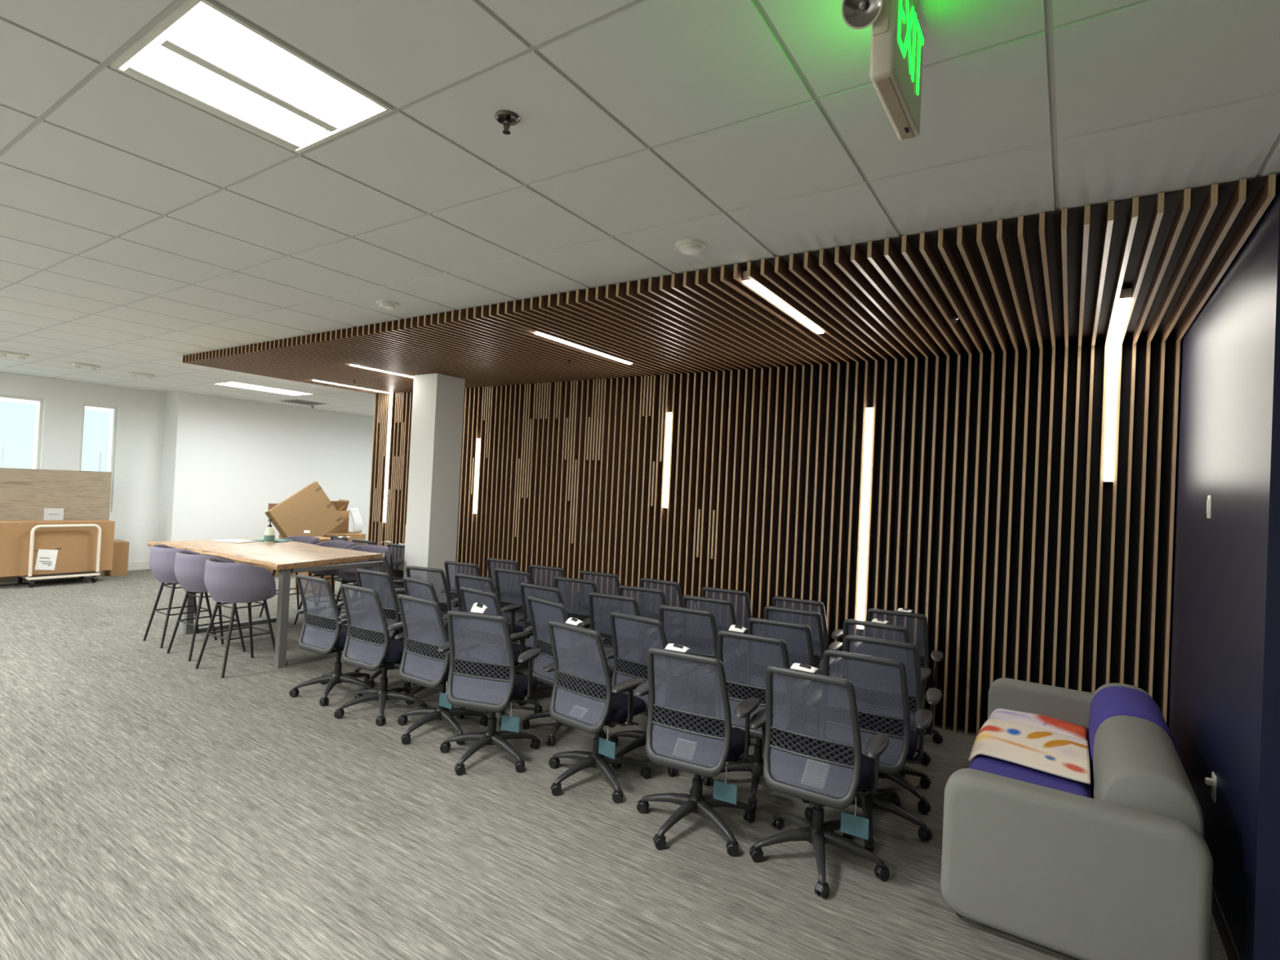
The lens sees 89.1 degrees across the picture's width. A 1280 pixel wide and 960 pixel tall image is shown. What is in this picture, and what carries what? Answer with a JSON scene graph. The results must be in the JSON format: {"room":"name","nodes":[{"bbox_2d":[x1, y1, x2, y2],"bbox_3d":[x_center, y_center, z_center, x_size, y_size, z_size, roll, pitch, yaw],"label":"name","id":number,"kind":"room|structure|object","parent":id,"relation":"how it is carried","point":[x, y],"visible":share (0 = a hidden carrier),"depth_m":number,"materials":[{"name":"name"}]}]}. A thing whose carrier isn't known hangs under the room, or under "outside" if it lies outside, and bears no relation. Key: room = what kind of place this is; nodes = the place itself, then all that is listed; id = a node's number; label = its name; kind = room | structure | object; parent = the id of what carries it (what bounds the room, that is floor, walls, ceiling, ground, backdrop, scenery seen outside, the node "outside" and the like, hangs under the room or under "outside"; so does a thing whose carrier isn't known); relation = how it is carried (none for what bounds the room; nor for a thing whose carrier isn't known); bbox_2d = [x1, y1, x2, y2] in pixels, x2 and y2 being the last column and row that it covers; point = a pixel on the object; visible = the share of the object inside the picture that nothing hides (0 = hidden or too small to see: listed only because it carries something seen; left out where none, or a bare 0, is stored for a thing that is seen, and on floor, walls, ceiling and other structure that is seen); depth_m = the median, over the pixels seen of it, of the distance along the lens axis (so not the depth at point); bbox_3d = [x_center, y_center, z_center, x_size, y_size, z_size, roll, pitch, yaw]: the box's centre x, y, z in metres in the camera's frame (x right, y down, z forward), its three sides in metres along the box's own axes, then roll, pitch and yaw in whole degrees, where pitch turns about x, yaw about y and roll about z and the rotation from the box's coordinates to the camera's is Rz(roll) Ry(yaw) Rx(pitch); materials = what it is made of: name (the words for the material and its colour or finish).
{"room":"office common area","nodes":[
{"label":"office common area","id":0,"kind":"room"},
{"bbox_2d":[0,371,165,561],"bbox_3d":[-10.806,-0.167,6.958,0.200,2.961,9.650,2,-1,34],"label":"wall","id":1,"kind":"structure","parent":0,"point":[135,513],"depth_m":10.47,"materials":[{"name":"white paint"}]},
{"bbox_2d":[0,394,44,469],"bbox_3d":[-9.214,-0.380,9.316,0.070,1.695,0.920,2,-1,34],"label":"window","id":2,"kind":"structure","parent":1,"relation":"in","point":[20,417],"depth_m":9.52,"materials":[{"name":"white glass"}]},
{"bbox_2d":[79,403,117,511],"bbox_3d":[-8.588,-0.339,10.259,0.070,1.695,0.455,2,-1,34],"label":"window","id":3,"kind":"structure","parent":1,"relation":"in","point":[99,422],"depth_m":10.29,"materials":[{"name":"white glass"}]},
{"bbox_2d":[80,408,111,471],"bbox_3d":[-8.609,-0.310,10.257,0.004,1.575,0.335,2,-1,34],"label":"roller shade","id":4,"kind":"object","parent":3,"relation":"attached to","point":[96,442],"depth_m":10.27,"materials":[{"name":"grey"}]},
{"bbox_2d":[127,560,236,570],"bbox_3d":[-9.308,1.336,8.631,0.542,0.140,14.200,2,-1,34],"label":"baseboard","id":5,"kind":"structure","parent":1,"relation":"attached to","point":[144,565],"depth_m":10.70,"materials":[{"name":"white plastic"}]},
{"bbox_2d":[157,391,373,541],"bbox_3d":[-6.653,0.100,12.718,0.700,2.961,4.550,2,-1,34],"label":"wall","id":6,"kind":"structure","parent":0,"point":[224,460],"depth_m":11.56,"materials":[{"name":"white paint"}]},
{"bbox_2d":[382,393,392,522],"bbox_3d":[-3.447,-0.304,8.929,0.052,1.773,0.062,2,-1,34],"label":"wall light","id":7,"kind":"object","parent":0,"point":[390,394],"visible":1,"depth_m":8.90,"materials":[{"name":"white plastic"}]},
{"bbox_2d":[403,373,465,579],"bbox_3d":[-2.322,0.279,7.288,0.400,2.875,0.385,2,-1,34],"label":"wall pillar","id":8,"kind":"structure","parent":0,"point":[437,399],"depth_m":7.15,"materials":[{"name":"white paint"}]},
{"bbox_2d":[0,568,1228,959],"bbox_3d":[-2.359,1.726,4.009,17.650,0.100,14.600,2,-1,34],"label":"floor","id":9,"kind":"structure","parent":0,"point":[154,805],"depth_m":3.19,"materials":[{"name":"carpet"}]},
{"bbox_2d":[0,467,111,582],"bbox_3d":[-8.732,0.640,9.241,0.036,1.600,1.900,2,-1,34],"label":"board","id":10,"kind":"object","parent":9,"relation":"on","point":[24,493],"visible":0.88,"depth_m":9.46,"materials":[{"name":"wood"}]},
{"bbox_2d":[43,508,63,519],"bbox_3d":[-8.547,0.501,9.472,0.004,0.180,0.220,2,-1,34],"label":"paper label","id":11,"kind":"object","parent":10,"relation":"attached to","point":[49,513],"visible":0.82,"depth_m":9.47,"materials":[{"name":"white paper"}]},
{"bbox_2d":[17,524,101,587],"bbox_3d":[-8.265,1.038,9.244,0.610,0.850,0.780,2,-1,34],"label":"cart","id":12,"kind":"object","parent":9,"relation":"on","point":[29,577],"visible":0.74,"depth_m":9.06,"materials":[{"name":"beige metal"}]},
{"bbox_2d":[0,519,115,577],"bbox_3d":[-8.459,0.930,8.963,0.422,0.722,1.820,2,-1,34],"label":"carton","id":13,"kind":"object","parent":12,"relation":"on","point":[77,547],"visible":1,"depth_m":9.08,"materials":[{"name":"cardboard"}]},
{"bbox_2d":[34,549,57,569],"bbox_3d":[-8.201,1.102,8.976,0.004,0.300,0.237,2,-1,34],"label":"notice","id":14,"kind":"object","parent":13,"relation":"attached to","point":[46,558],"visible":1,"depth_m":8.97,"materials":[{"name":"paper"}]},
{"bbox_2d":[106,539,128,576],"bbox_3d":[-8.214,1.216,10.162,0.402,0.522,0.220,2,-1,34],"label":"carton","id":15,"kind":"object","parent":9,"relation":"on","point":[121,548],"visible":0.68,"depth_m":10.06,"materials":[{"name":"cardboard"}]},
{"bbox_2d":[142,544,217,648],"bbox_3d":[-4.580,1.129,6.480,0.592,0.950,0.531,2,-1,35],"label":"bar stool","id":16,"kind":"object","parent":9,"relation":"on","point":[162,557],"visible":0.58,"depth_m":6.26,"materials":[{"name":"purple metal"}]},
{"bbox_2d":[166,550,245,661],"bbox_3d":[-4.063,1.149,6.100,0.592,0.950,0.531,2,-1,32],"label":"bar stool","id":17,"kind":"object","parent":9,"relation":"on","point":[189,566],"visible":0.61,"depth_m":5.88,"materials":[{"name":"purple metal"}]},
{"bbox_2d":[195,558,276,678],"bbox_3d":[-3.510,1.170,5.685,0.592,0.950,0.531,2,-1,31],"label":"bar stool","id":18,"kind":"object","parent":9,"relation":"on","point":[227,582],"visible":0.99,"depth_m":5.50,"materials":[{"name":"fabric"}]},
{"bbox_2d":[236,562,295,577],"bbox_3d":[-6.162,1.308,11.049,0.752,0.552,0.950,2,-1,31],"label":"carton","id":19,"kind":"object","parent":9,"relation":"on","point":[277,573],"visible":0.02,"depth_m":10.65,"materials":[{"name":"cardboard"}]},
{"bbox_2d":[264,481,343,537],"bbox_3d":[-5.575,0.618,10.846,0.363,1.207,1.261,2,-1,25],"label":"carton","id":20,"kind":"object","parent":19,"relation":"on","point":[309,508],"visible":0.77,"depth_m":10.81,"materials":[{"name":"cardboard"}]},
{"bbox_2d":[147,537,385,667],"bbox_3d":[-3.863,1.179,6.784,2.420,0.920,1.360,2,-1,34],"label":"table","id":21,"kind":"object","parent":9,"relation":"on","point":[288,557],"visible":0.77,"depth_m":6.35,"materials":[{"name":"brown wood"}]},
{"bbox_2d":[263,519,275,542],"bbox_3d":[-4.197,0.575,7.366,0.108,0.270,0.108,2,-1,34],"label":"pump bottle","id":22,"kind":"object","parent":21,"relation":"on","point":[269,533],"visible":1,"depth_m":7.33,"materials":[{"name":"white plastic"}]},
{"bbox_2d":[258,535,319,617],"bbox_3d":[-4.163,1.165,7.797,0.592,0.950,0.531,2,-1,32],"label":"bar stool","id":23,"kind":"object","parent":9,"relation":"on","point":[308,540],"visible":0.16,"depth_m":8.00,"materials":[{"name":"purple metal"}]},
{"bbox_2d":[293,536,335,593],"bbox_3d":[-4.656,1.233,9.334,0.422,0.802,0.340,2,-1,28],"label":"carton","id":24,"kind":"object","parent":9,"relation":"on","point":[322,539],"visible":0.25,"depth_m":9.27,"materials":[{"name":"cardboard"}]},
{"bbox_2d":[293,540,355,624],"bbox_3d":[-3.585,1.188,7.473,0.592,0.950,0.531,2,-1,36],"label":"bar stool","id":25,"kind":"object","parent":9,"relation":"on","point":[345,544],"visible":0.2,"depth_m":7.60,"materials":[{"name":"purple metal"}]},
{"bbox_2d":[288,573,373,706],"bbox_3d":[-2.373,1.215,5.179,0.640,0.946,0.611,2,-1,31],"label":"office chair","id":26,"kind":"object","parent":9,"relation":"on","point":[322,633],"visible":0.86,"depth_m":5.00,"materials":[{"name":"fabric"}]},
{"bbox_2d":[322,531,365,541],"bbox_3d":[-5.552,1.291,11.786,0.702,0.662,0.800,2,-1,38],"label":"carton","id":27,"kind":"object","parent":9,"relation":"on","point":[355,535],"visible":0.2,"depth_m":11.70,"materials":[{"name":"cardboard"}]},
{"bbox_2d":[328,499,349,533],"bbox_3d":[-5.660,0.659,11.931,0.442,0.594,0.460,2,-1,42],"label":"carton","id":28,"kind":"object","parent":27,"relation":"on","point":[341,505],"visible":0.38,"depth_m":11.89,"materials":[{"name":"cardboard"}]},
{"bbox_2d":[348,507,363,533],"bbox_3d":[-5.203,0.740,11.893,0.093,0.466,0.266,2,-1,22],"label":"wrap","id":29,"kind":"object","parent":27,"relation":"on","point":[354,512],"visible":1,"depth_m":11.89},
{"bbox_2d":[333,544,390,608],"bbox_3d":[-3.048,1.209,7.128,0.592,0.950,0.531,2,-1,31],"label":"bar stool","id":30,"kind":"object","parent":9,"relation":"on","point":[348,574],"visible":0.34,"depth_m":7.09,"materials":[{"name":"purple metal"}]},
{"bbox_2d":[338,567,364,581],"bbox_3d":[-3.057,1.032,7.101,0.410,0.103,0.400,2,-1,31],"label":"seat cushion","id":31,"kind":"object","parent":30,"relation":"on","point":[348,574],"depth_m":6.94,"materials":[{"name":"fabric"}]},
{"bbox_2d":[333,583,427,726],"bbox_3d":[-1.885,1.235,4.820,0.638,0.944,0.628,2,-1,31],"label":"office chair","id":32,"kind":"object","parent":9,"relation":"on","point":[368,646],"visible":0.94,"depth_m":4.64,"materials":[{"name":"fabric"}]},
{"bbox_2d":[353,568,417,687],"bbox_3d":[-2.109,1.234,5.597,0.643,0.944,0.629,2,-1,28],"label":"office chair","id":33,"kind":"object","parent":9,"relation":"on","point":[381,582],"visible":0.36,"depth_m":5.38,"materials":[{"name":"plastic"}]},
{"bbox_2d":[382,552,405,640],"bbox_3d":[-2.346,1.235,6.617,0.620,0.944,0.647,3,-1,-21],"label":"office chair","id":34,"kind":"object","parent":9,"relation":"on","point":[402,590],"visible":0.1,"depth_m":6.40,"materials":[{"name":"plastic"}]},
{"bbox_2d":[386,543,404,617],"bbox_3d":[-2.700,1.233,7.785,0.643,0.944,0.629,2,-1,31],"label":"office chair","id":35,"kind":"object","parent":9,"relation":"on","point":[397,552],"visible":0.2,"depth_m":7.65,"materials":[{"name":"plastic"}]},
{"bbox_2d":[402,576,448,704],"bbox_3d":[-1.596,1.253,5.227,0.636,0.944,0.619,2,-1,39],"label":"office chair","id":36,"kind":"object","parent":9,"relation":"on","point":[413,587],"visible":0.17,"depth_m":5.04,"materials":[{"name":"fabric"}]},
{"bbox_2d":[405,565,458,626],"bbox_3d":[-1.825,1.252,5.995,0.638,0.944,0.617,2,-1,20],"label":"office chair","id":37,"kind":"object","parent":9,"relation":"on","point":[437,577],"visible":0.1,"depth_m":5.75,"materials":[{"name":"fabric"}]},
{"bbox_2d":[394,594,488,745],"bbox_3d":[-1.366,1.254,4.472,0.653,0.946,0.630,2,-1,33],"label":"office chair","id":38,"kind":"object","parent":9,"relation":"on","point":[424,629],"visible":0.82,"depth_m":4.33,"materials":[{"name":"fabric"}]},
{"bbox_2d":[439,691,452,709],"bbox_3d":[-1.270,1.405,4.254,0.120,0.170,0.004,2,-1,32],"label":"tag","id":39,"kind":"object","parent":38,"relation":"hanging from","point":[443,701],"visible":0.81,"depth_m":4.26,"materials":[{"name":"paper"}]},
{"bbox_2d":[444,560,480,611],"bbox_3d":[-1.617,1.268,6.455,0.642,0.944,0.626,2,-1,24],"label":"office chair","id":40,"kind":"object","parent":9,"relation":"on","point":[451,568],"visible":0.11,"depth_m":6.26,"materials":[{"name":"fabric"}]},
{"bbox_2d":[450,573,524,675],"bbox_3d":[-1.295,1.272,5.631,0.646,0.944,0.619,2,-1,28],"label":"office chair","id":41,"kind":"object","parent":9,"relation":"on","point":[481,583],"visible":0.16,"depth_m":5.44,"materials":[{"name":"plastic"}]},
{"bbox_2d":[437,610,542,775],"bbox_3d":[-0.931,1.270,4.093,0.635,0.944,0.622,2,-1,17],"label":"office chair","id":42,"kind":"object","parent":9,"relation":"on","point":[482,676],"visible":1,"depth_m":3.93,"materials":[{"name":"fabric"}]},
{"bbox_2d":[470,602,488,613],"bbox_3d":[-0.959,0.763,3.889,0.097,0.057,0.046,2,-1,17],"label":"paper tag","id":43,"kind":"object","parent":42,"relation":"on","point":[477,607],"visible":1,"depth_m":3.88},
{"bbox_2d":[501,702,519,733],"bbox_3d":[-0.777,1.424,3.900,0.120,0.170,0.004,2,-1,17],"label":"tag","id":44,"kind":"object","parent":42,"relation":"hanging from","point":[508,723],"visible":1,"depth_m":3.90,"materials":[{"name":"paper"}]},
{"bbox_2d":[455,586,542,726],"bbox_3d":[-1.052,1.275,4.916,0.647,0.944,0.618,2,-1,37],"label":"office chair","id":45,"kind":"object","parent":9,"relation":"on","point":[468,596],"visible":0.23,"depth_m":4.71,"materials":[{"name":"plastic"}]},
{"bbox_2d":[486,557,519,640],"bbox_3d":[-1.291,1.288,6.824,0.643,0.944,0.630,2,-1,29],"label":"office chair","id":46,"kind":"object","parent":9,"relation":"on","point":[492,563],"visible":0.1,"depth_m":6.63,"materials":[{"name":"fabric"}]},
{"bbox_2d":[493,568,532,663],"bbox_3d":[-1.052,1.289,6.057,0.642,0.944,0.625,2,-1,28],"label":"office chair","id":47,"kind":"object","parent":9,"relation":"on","point":[508,582],"visible":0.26,"depth_m":5.90,"materials":[{"name":"fabric"}]},
{"bbox_2d":[527,564,565,662],"bbox_3d":[-0.814,1.306,6.469,0.645,0.944,0.619,2,-1,26],"label":"office chair","id":48,"kind":"object","parent":9,"relation":"on","point":[544,575],"visible":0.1,"depth_m":6.25,"materials":[{"name":"fabric"}]},
{"bbox_2d":[515,582,590,706],"bbox_3d":[-0.672,1.297,5.268,0.646,0.944,0.619,2,-1,32],"label":"office chair","id":49,"kind":"object","parent":9,"relation":"on","point":[551,593],"visible":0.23,"depth_m":5.11,"materials":[{"name":"plastic"}]},
{"bbox_2d":[521,595,609,746],"bbox_3d":[-0.472,1.299,4.615,0.640,0.944,0.623,2,-1,44],"label":"office chair","id":50,"kind":"object","parent":9,"relation":"on","point":[541,611],"visible":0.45,"depth_m":4.50,"materials":[{"name":"fabric"}]},
{"bbox_2d":[554,576,612,678],"bbox_3d":[-0.464,1.313,5.720,0.643,0.944,0.629,2,-1,25],"label":"office chair","id":51,"kind":"object","parent":9,"relation":"on","point":[575,593],"visible":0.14,"depth_m":5.53,"materials":[{"name":"fabric"}]},
{"bbox_2d":[542,620,651,803],"bbox_3d":[-0.253,1.299,3.843,0.634,0.944,0.620,2,-1,39],"label":"office chair","id":52,"kind":"object","parent":9,"relation":"on","point":[584,698],"visible":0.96,"depth_m":3.69,"materials":[{"name":"fabric"}]},
{"bbox_2d":[598,725,615,759],"bbox_3d":[-0.181,1.448,3.605,0.120,0.170,0.004,2,-1,39],"label":"tag","id":53,"kind":"object","parent":52,"relation":"hanging from","point":[606,748],"visible":1,"depth_m":3.60,"materials":[{"name":"paper"}]},
{"bbox_2d":[580,570,620,595],"bbox_3d":[-0.296,1.327,6.189,0.647,0.944,0.617,2,-1,26],"label":"office chair","id":54,"kind":"object","parent":9,"relation":"on","point":[606,583],"visible":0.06,"depth_m":5.95,"materials":[{"name":"fabric"}]},
{"bbox_2d":[581,591,639,727],"bbox_3d":[-0.112,1.320,4.975,0.641,0.944,0.622,2,-1,26],"label":"office chair","id":55,"kind":"object","parent":9,"relation":"on","point":[601,605],"visible":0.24,"depth_m":4.82,"materials":[{"name":"fabric"}]},
{"bbox_2d":[604,611,677,776],"bbox_3d":[0.088,1.320,4.222,0.646,0.944,0.615,2,-1,36],"label":"office chair","id":56,"kind":"object","parent":9,"relation":"on","point":[633,636],"visible":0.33,"depth_m":4.09,"materials":[{"name":"fabric"}]},
{"bbox_2d":[618,585,666,619],"bbox_3d":[0.081,1.334,5.399,0.645,0.944,0.614,2,-1,25],"label":"office chair","id":57,"kind":"object","parent":9,"relation":"on","point":[649,600],"visible":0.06,"depth_m":5.18,"materials":[{"name":"fabric"}]},
{"bbox_2d":[640,577,682,607],"bbox_3d":[0.299,1.350,5.858,0.643,0.944,0.629,2,-1,33],"label":"office chair","id":58,"kind":"object","parent":9,"relation":"on","point":[672,590],"visible":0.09,"depth_m":5.62,"materials":[{"name":"fabric"}]},
{"bbox_2d":[658,604,717,658],"bbox_3d":[0.389,1.339,4.576,0.644,0.944,0.612,2,-1,27],"label":"office chair","id":59,"kind":"object","parent":9,"relation":"on","point":[695,629],"visible":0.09,"depth_m":4.38,"materials":[{"name":"fabric"}]},
{"bbox_2d":[634,647,759,856],"bbox_3d":[0.302,1.320,3.373,0.637,0.944,0.629,2,-1,28],"label":"office chair","id":60,"kind":"object","parent":9,"relation":"on","point":[689,729],"visible":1,"depth_m":3.20,"materials":[{"name":"fabric"}]},
{"bbox_2d":[664,643,690,652],"bbox_3d":[0.187,0.823,3.197,0.122,0.027,0.046,2,-1,28],"label":"paper tag","id":61,"kind":"object","parent":60,"relation":"on","point":[672,646],"visible":1,"depth_m":3.19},
{"bbox_2d":[713,765,737,804],"bbox_3d":[0.414,1.470,3.143,0.120,0.170,0.004,2,-1,28],"label":"tag","id":62,"kind":"object","parent":60,"relation":"hanging from","point":[725,792],"visible":1,"depth_m":3.14,"materials":[{"name":"paper"}]},
{"bbox_2d":[682,595,737,632],"bbox_3d":[0.593,1.354,5.034,0.641,0.944,0.622,2,-1,26],"label":"office chair","id":63,"kind":"object","parent":9,"relation":"on","point":[723,611],"visible":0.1,"depth_m":4.81,"materials":[{"name":"fabric"}]},
{"bbox_2d":[701,586,751,633],"bbox_3d":[0.770,1.368,5.524,0.646,0.944,0.616,2,-1,26],"label":"office chair","id":64,"kind":"object","parent":9,"relation":"on","point":[740,599],"visible":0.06,"depth_m":5.29,"materials":[{"name":"fabric"}]},
{"bbox_2d":[702,630,809,810],"bbox_3d":[0.722,1.345,3.849,0.642,0.944,0.625,2,-1,28],"label":"office chair","id":65,"kind":"object","parent":9,"relation":"on","point":[745,658],"visible":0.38,"depth_m":3.69,"materials":[{"name":"fabric"}]},
{"bbox_2d":[746,617,822,756],"bbox_3d":[0.961,1.362,4.302,0.645,0.944,0.618,2,-1,28],"label":"office chair","id":66,"kind":"object","parent":9,"relation":"on","point":[797,637],"visible":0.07,"depth_m":4.05,"materials":[{"name":"fabric"}]},
{"bbox_2d":[764,605,842,675],"bbox_3d":[1.172,1.377,4.769,0.652,0.946,0.628,2,-1,28],"label":"office chair","id":67,"kind":"object","parent":9,"relation":"on","point":[813,620],"visible":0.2,"depth_m":4.51,"materials":[{"name":"plastic"}]},
{"bbox_2d":[772,595,843,650],"bbox_3d":[1.309,1.390,5.197,0.646,0.944,0.616,2,-1,31],"label":"office chair","id":68,"kind":"object","parent":9,"relation":"on","point":[777,601],"visible":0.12,"depth_m":4.95,"materials":[{"name":"plastic"}]},
{"bbox_2d":[749,665,889,898],"bbox_3d":[0.876,1.343,3.122,0.642,0.944,0.635,2,-1,32],"label":"office chair","id":69,"kind":"object","parent":9,"relation":"on","point":[809,722],"visible":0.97,"depth_m":2.96,"materials":[{"name":"fabric"}]},
{"bbox_2d":[790,662,819,672],"bbox_3d":[0.748,0.848,2.942,0.122,0.024,0.046,2,-1,32],"label":"paper tag","id":70,"kind":"object","parent":69,"relation":"on","point":[802,667],"visible":1,"depth_m":2.93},
{"bbox_2d":[840,796,869,839],"bbox_3d":[0.954,1.492,2.881,0.120,0.170,0.004,2,-1,32],"label":"tag","id":71,"kind":"object","parent":69,"relation":"hanging from","point":[852,824],"visible":1,"depth_m":2.88,"materials":[{"name":"paper"}]},
{"bbox_2d":[804,648,933,851],"bbox_3d":[1.240,1.365,3.496,0.643,0.944,0.628,2,-1,30],"label":"office chair","id":72,"kind":"object","parent":9,"relation":"on","point":[880,684],"visible":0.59,"depth_m":3.31,"materials":[{"name":"fabric"}]},
{"bbox_2d":[842,618,931,777],"bbox_3d":[1.631,1.394,4.393,0.636,0.946,0.607,2,-1,32],"label":"office chair","id":73,"kind":"object","parent":9,"relation":"on","point":[851,627],"visible":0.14,"depth_m":4.16,"materials":[{"name":"fabric"}]},
{"bbox_2d":[843,635,942,813],"bbox_3d":[1.450,1.380,3.894,0.646,0.944,0.616,2,-1,29],"label":"office chair","id":74,"kind":"object","parent":9,"relation":"on","point":[908,654],"visible":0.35,"depth_m":3.66,"materials":[{"name":"plastic"}]},
{"bbox_2d":[866,608,943,742],"bbox_3d":[1.918,1.414,4.838,0.642,0.944,0.627,2,-1,26],"label":"office chair","id":75,"kind":"object","parent":9,"relation":"on","point":[916,624],"visible":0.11,"depth_m":4.61,"materials":[{"name":"fabric"}]},
{"bbox_2d":[940,677,1213,959],"bbox_3d":[2.146,1.506,3.266,0.866,0.744,1.920,2,-1,34],"label":"sofa","id":76,"kind":"object","parent":9,"relation":"on","point":[1118,865],"visible":0.92,"depth_m":2.51,"materials":[{"name":"fabric"}]},
{"bbox_2d":[968,718,1090,784],"bbox_3d":[2.104,1.446,3.506,0.523,0.094,0.732,2,-1,34],"label":"pillow","id":77,"kind":"object","parent":76,"relation":"on","point":[1042,749],"visible":1,"depth_m":3.40,"materials":[{"name":"fabric"}]},
{"bbox_2d":[968,717,1090,797],"bbox_3d":[2.008,1.528,3.356,0.520,0.150,1.610,2,-1,34],"label":"seat cushion","id":78,"kind":"object","parent":76,"relation":"on","point":[980,762],"depth_m":3.19,"materials":[{"name":"fabric"}]},
{"bbox_2d":[0,0,1279,417],"bbox_3d":[-2.225,-1.338,3.931,17.760,0.110,14.805,2,-1,34],"label":"ceiling","id":79,"kind":"structure","parent":0,"point":[143,228],"depth_m":2.37,"materials":[{"name":"tile"}]},
{"bbox_2d":[0,350,29,359],"bbox_3d":[-7.298,-1.445,7.553,0.160,0.064,0.260,2,-1,34],"label":"emergency light","id":80,"kind":"object","parent":79,"relation":"attached to","point":[2,353],"visible":1,"depth_m":7.53,"materials":[{"name":"white plastic"}]},
{"bbox_2d":[70,362,100,370],"bbox_3d":[-6.987,-1.422,8.186,0.160,0.064,0.260,2,-1,34],"label":"emergency light","id":81,"kind":"object","parent":79,"relation":"attached to","point":[93,367],"visible":1,"depth_m":8.13,"materials":[{"name":"white plastic"}]},
{"bbox_2d":[110,0,393,153],"bbox_3d":[-1.230,-1.286,2.091,0.586,0.076,0.586,2,-1,34],"label":"light","id":82,"kind":"object","parent":79,"relation":"attached to","point":[204,55],"visible":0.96,"depth_m":2.06,"materials":[{"name":"white plastic"}]},
{"bbox_2d":[212,381,314,395],"bbox_3d":[-5.646,-1.399,9.787,0.586,0.076,1.197,2,-1,34],"label":"light","id":83,"kind":"object","parent":79,"relation":"attached to","point":[230,384],"visible":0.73,"depth_m":9.77,"materials":[{"name":"white plastic"}]},
{"bbox_2d":[276,399,329,404],"bbox_3d":[-5.872,-1.354,11.333,0.600,0.018,0.600,2,-1,34],"label":"ceiling vent","id":84,"kind":"object","parent":79,"relation":"in","point":[295,401],"visible":1,"depth_m":11.26,"materials":[{"name":"grey metal"}]},
{"bbox_2d":[376,299,398,309],"bbox_3d":[-1.790,-1.236,4.601,0.150,0.036,0.150,2,-1,34],"label":"smoke detector","id":85,"kind":"object","parent":79,"relation":"attached to","point":[387,304],"visible":1,"depth_m":4.56,"materials":[{"name":"white plastic"}]},
{"bbox_2d":[494,110,519,134],"bbox_3d":[-0.448,-1.195,2.185,0.084,0.053,0.084,2,-1,34],"label":"sprinkler head","id":86,"kind":"object","parent":79,"relation":"attached to","point":[508,118],"visible":1,"depth_m":2.18},
{"bbox_2d":[675,239,705,254],"bbox_3d":[0.251,-1.157,3.246,0.150,0.036,0.150,2,-1,34],"label":"smoke detector","id":87,"kind":"object","parent":79,"relation":"attached to","point":[686,246],"visible":1,"depth_m":3.21,"materials":[{"name":"white plastic"}]},
{"bbox_2d":[182,173,1276,394],"bbox_3d":[-0.713,-1.143,5.749,8.770,0.092,2.468,2,-1,34],"label":"ceiling panel","id":88,"kind":"object","parent":79,"relation":"attached to","point":[747,281],"depth_m":4.05,"materials":[{"name":"brown wood"}]},
{"bbox_2d":[841,0,924,140],"bbox_3d":[0.607,-1.028,1.508,0.181,0.304,0.384,2,-1,34],"label":"exit sign","id":89,"kind":"object","parent":79,"relation":"attached to","point":[896,55],"visible":1,"depth_m":1.46,"materials":[{"name":"beige plastic"}]},
{"bbox_2d":[644,332,1181,732],"bbox_3d":[-0.065,0.336,6.811,8.780,2.961,0.120,2,-1,34],"label":"wall partition","id":90,"kind":"structure","parent":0,"point":[1079,519],"depth_m":4.86,"materials":[{"name":"wood"}]},
{"bbox_2d":[473,438,479,513],"bbox_3d":[-1.978,-0.049,7.944,0.052,0.918,0.062,2,-1,34],"label":"wall light","id":91,"kind":"object","parent":90,"relation":"attached to","point":[477,467],"visible":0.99,"depth_m":7.92,"materials":[{"name":"white plastic"}]},
{"bbox_2d":[662,412,671,507],"bbox_3d":[0.282,-0.197,6.453,0.052,0.948,0.062,2,-1,34],"label":"wall light","id":92,"kind":"object","parent":90,"relation":"attached to","point":[668,414],"visible":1,"depth_m":6.43,"materials":[{"name":"white plastic"}]},
{"bbox_2d":[367,340,1180,736],"bbox_3d":[-0.119,0.373,6.719,8.743,2.880,0.090,2,-1,34],"label":"wall","id":93,"kind":"structure","parent":90,"relation":"attached to","point":[569,477],"depth_m":6.06,"materials":[{"name":"wood"}]},
{"bbox_2d":[857,407,873,621],"bbox_3d":[1.868,0.315,5.380,0.052,1.828,0.062,2,-1,34],"label":"wall light","id":94,"kind":"object","parent":90,"relation":"attached to","point":[868,424],"visible":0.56,"depth_m":5.35,"materials":[{"name":"white plastic"}]},
{"bbox_2d":[1103,344,1118,481],"bbox_3d":[3.256,-0.459,4.493,0.052,0.943,0.062,2,-1,34],"label":"wall light","id":95,"kind":"object","parent":90,"relation":"attached to","point":[1113,350],"visible":1,"depth_m":4.47,"materials":[{"name":"white plastic"}]},
{"bbox_2d":[1166,173,1279,959],"bbox_3d":[5.503,0.560,3.723,3.920,2.961,6.080,2,-1,34],"label":"wall","id":96,"kind":"structure","parent":0,"point":[1224,702],"depth_m":2.70,"materials":[{"name":"blue paint"}]},
{"bbox_2d":[1204,771,1217,803],"bbox_3d":[2.564,1.378,2.922,0.035,0.115,0.075,2,-1,34],"label":"wall outlet","id":97,"kind":"object","parent":96,"relation":"attached to","point":[1212,781],"visible":1,"depth_m":2.91,"materials":[{"name":"white plastic"}]},
{"bbox_2d":[1211,884,1241,959],"bbox_3d":[2.779,1.858,3.251,0.010,0.100,2.380,2,-1,34],"label":"baseboard","id":98,"kind":"structure","parent":96,"relation":"attached to","point":[1230,948],"depth_m":2.63,"materials":[{"name":"black plastic"}]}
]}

